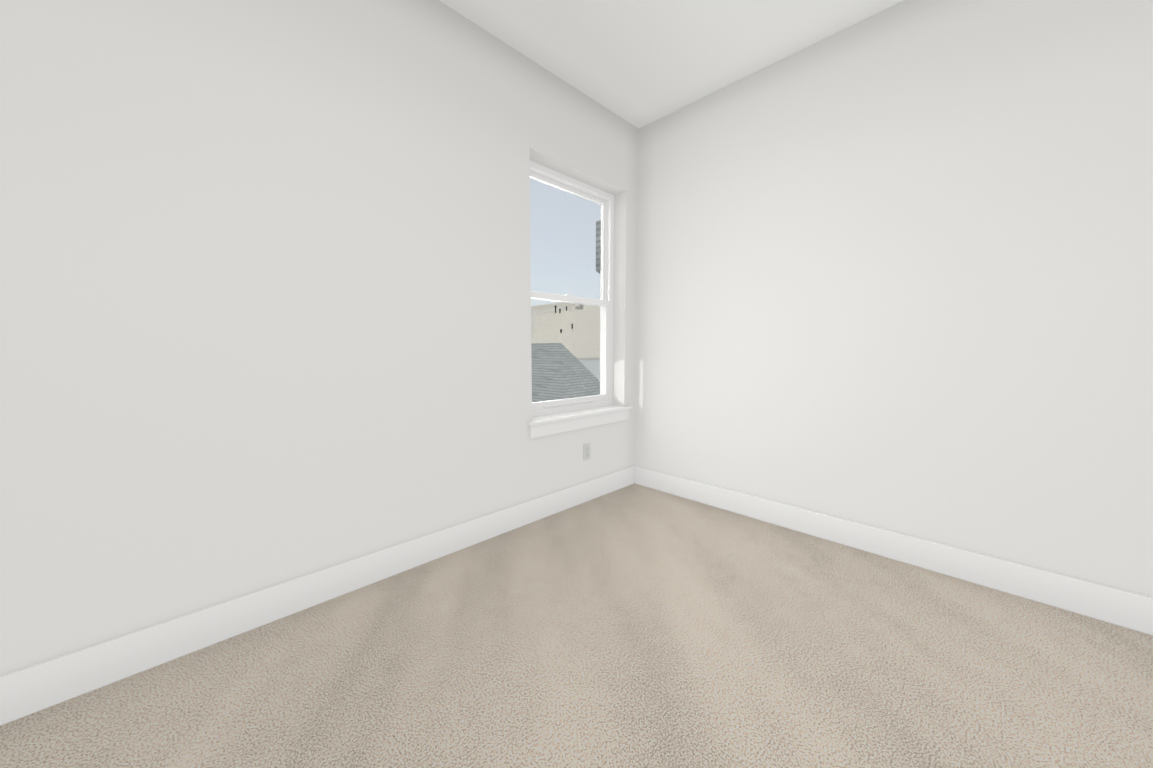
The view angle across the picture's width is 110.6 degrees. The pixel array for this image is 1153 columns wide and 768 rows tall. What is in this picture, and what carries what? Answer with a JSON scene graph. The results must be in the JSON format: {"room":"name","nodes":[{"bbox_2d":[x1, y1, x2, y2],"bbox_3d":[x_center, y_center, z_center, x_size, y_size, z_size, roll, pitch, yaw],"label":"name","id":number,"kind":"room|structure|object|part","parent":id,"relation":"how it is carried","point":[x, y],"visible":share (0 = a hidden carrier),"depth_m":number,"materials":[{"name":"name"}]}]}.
{"room":"empty bedroom","nodes":[
{"label":"empty bedroom","id":0,"kind":"room"},
{"bbox_2d":[0,0,638,675],"bbox_3d":[-1.049,-0.450,1.795,4.330,2.740,0.220,-5,7,-44],"label":"wall","id":1,"kind":"structure","parent":0,"point":[264,292],"depth_m":1.51,"materials":[{"name":"white paint"}]},
{"bbox_2d":[0,466,634,725],"bbox_3d":[-0.966,0.852,1.822,4.050,0.140,0.016,-5,7,-44],"label":"baseboard","id":2,"kind":"structure","parent":1,"relation":"attached to","point":[29,690],"depth_m":1.52,"materials":[{"name":"white paint"}]},
{"bbox_2d":[530,160,613,416],"bbox_3d":[-0.067,-0.610,2.829,0.903,1.613,0.104,-5,7,-44],"label":"window","id":3,"kind":"structure","parent":1,"relation":"in","point":[551,174],"depth_m":2.94,"materials":[{"name":"white plastic"}]},
{"bbox_3d":[-0.074,-0.976,2.804,0.819,0.796,0.028,-5,7,-44],"label":"window sash","id":4,"kind":"part","parent":3,"relation":"part of","materials":[{"name":"clear glass"}]},
{"bbox_3d":[-0.044,-0.237,2.837,0.819,0.785,0.038,-5,7,-44],"label":"window sash","id":5,"kind":"part","parent":3,"relation":"part of","materials":[{"name":"clear glass"}]},
{"bbox_2d":[527,405,631,437],"bbox_3d":[0.026,0.251,2.823,1.005,0.102,0.147,-5,7,-44],"label":"window sill","id":6,"kind":"structure","parent":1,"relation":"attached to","point":[544,425],"depth_m":2.73,"materials":[{"name":"white paint"}]},
{"bbox_2d":[583,443,589,459],"bbox_3d":[0.074,0.479,2.825,0.070,0.114,0.007,-5,7,-44],"label":"electrical outlet","id":7,"kind":"object","parent":1,"relation":"attached to","point":[586,451],"depth_m":2.82,"materials":[{"name":"white plastic"}]},
{"bbox_2d":[0,483,1152,767],"bbox_3d":[0.169,1.049,0.683,4.330,0.060,3.690,-5,7,-44],"label":"floor","id":8,"kind":"structure","parent":0,"point":[634,625],"depth_m":1.33,"materials":[{"name":"carpet"}]},
{"bbox_2d":[439,0,903,128],"bbox_3d":[0.169,-1.770,0.443,4.330,0.120,3.690,-5,7,-44],"label":"ceiling","id":9,"kind":"structure","parent":0,"point":[638,64],"depth_m":2.14,"materials":[{"name":"white paint"}]},
{"bbox_2d":[634,0,1152,597],"bbox_3d":[1.738,-0.464,1.952,0.140,2.740,3.470,-5,7,-44],"label":"wall","id":10,"kind":"structure","parent":0,"point":[896,268],"depth_m":1.91,"materials":[{"name":"white paint"}]},
{"bbox_2d":[635,466,1152,634],"bbox_3d":[1.639,0.833,2.052,0.016,0.140,3.314,-5,7,-44],"label":"baseboard","id":11,"kind":"structure","parent":10,"relation":"attached to","point":[1127,609],"depth_m":1.93,"materials":[{"name":"white paint"}]},
{"label":"outside","id":12,"kind":"structure","parent":0,"visible":0},
{"bbox_2d":[531,220,600,402],"bbox_3d":[-20.577,-2.335,38.692,100.000,7.435,79.779,-5,7,-44],"label":"neighbourhood","id":13,"kind":"structure","parent":12,"point":[553,384],"depth_m":16.93,"materials":[{"name":"beige"}]}
]}

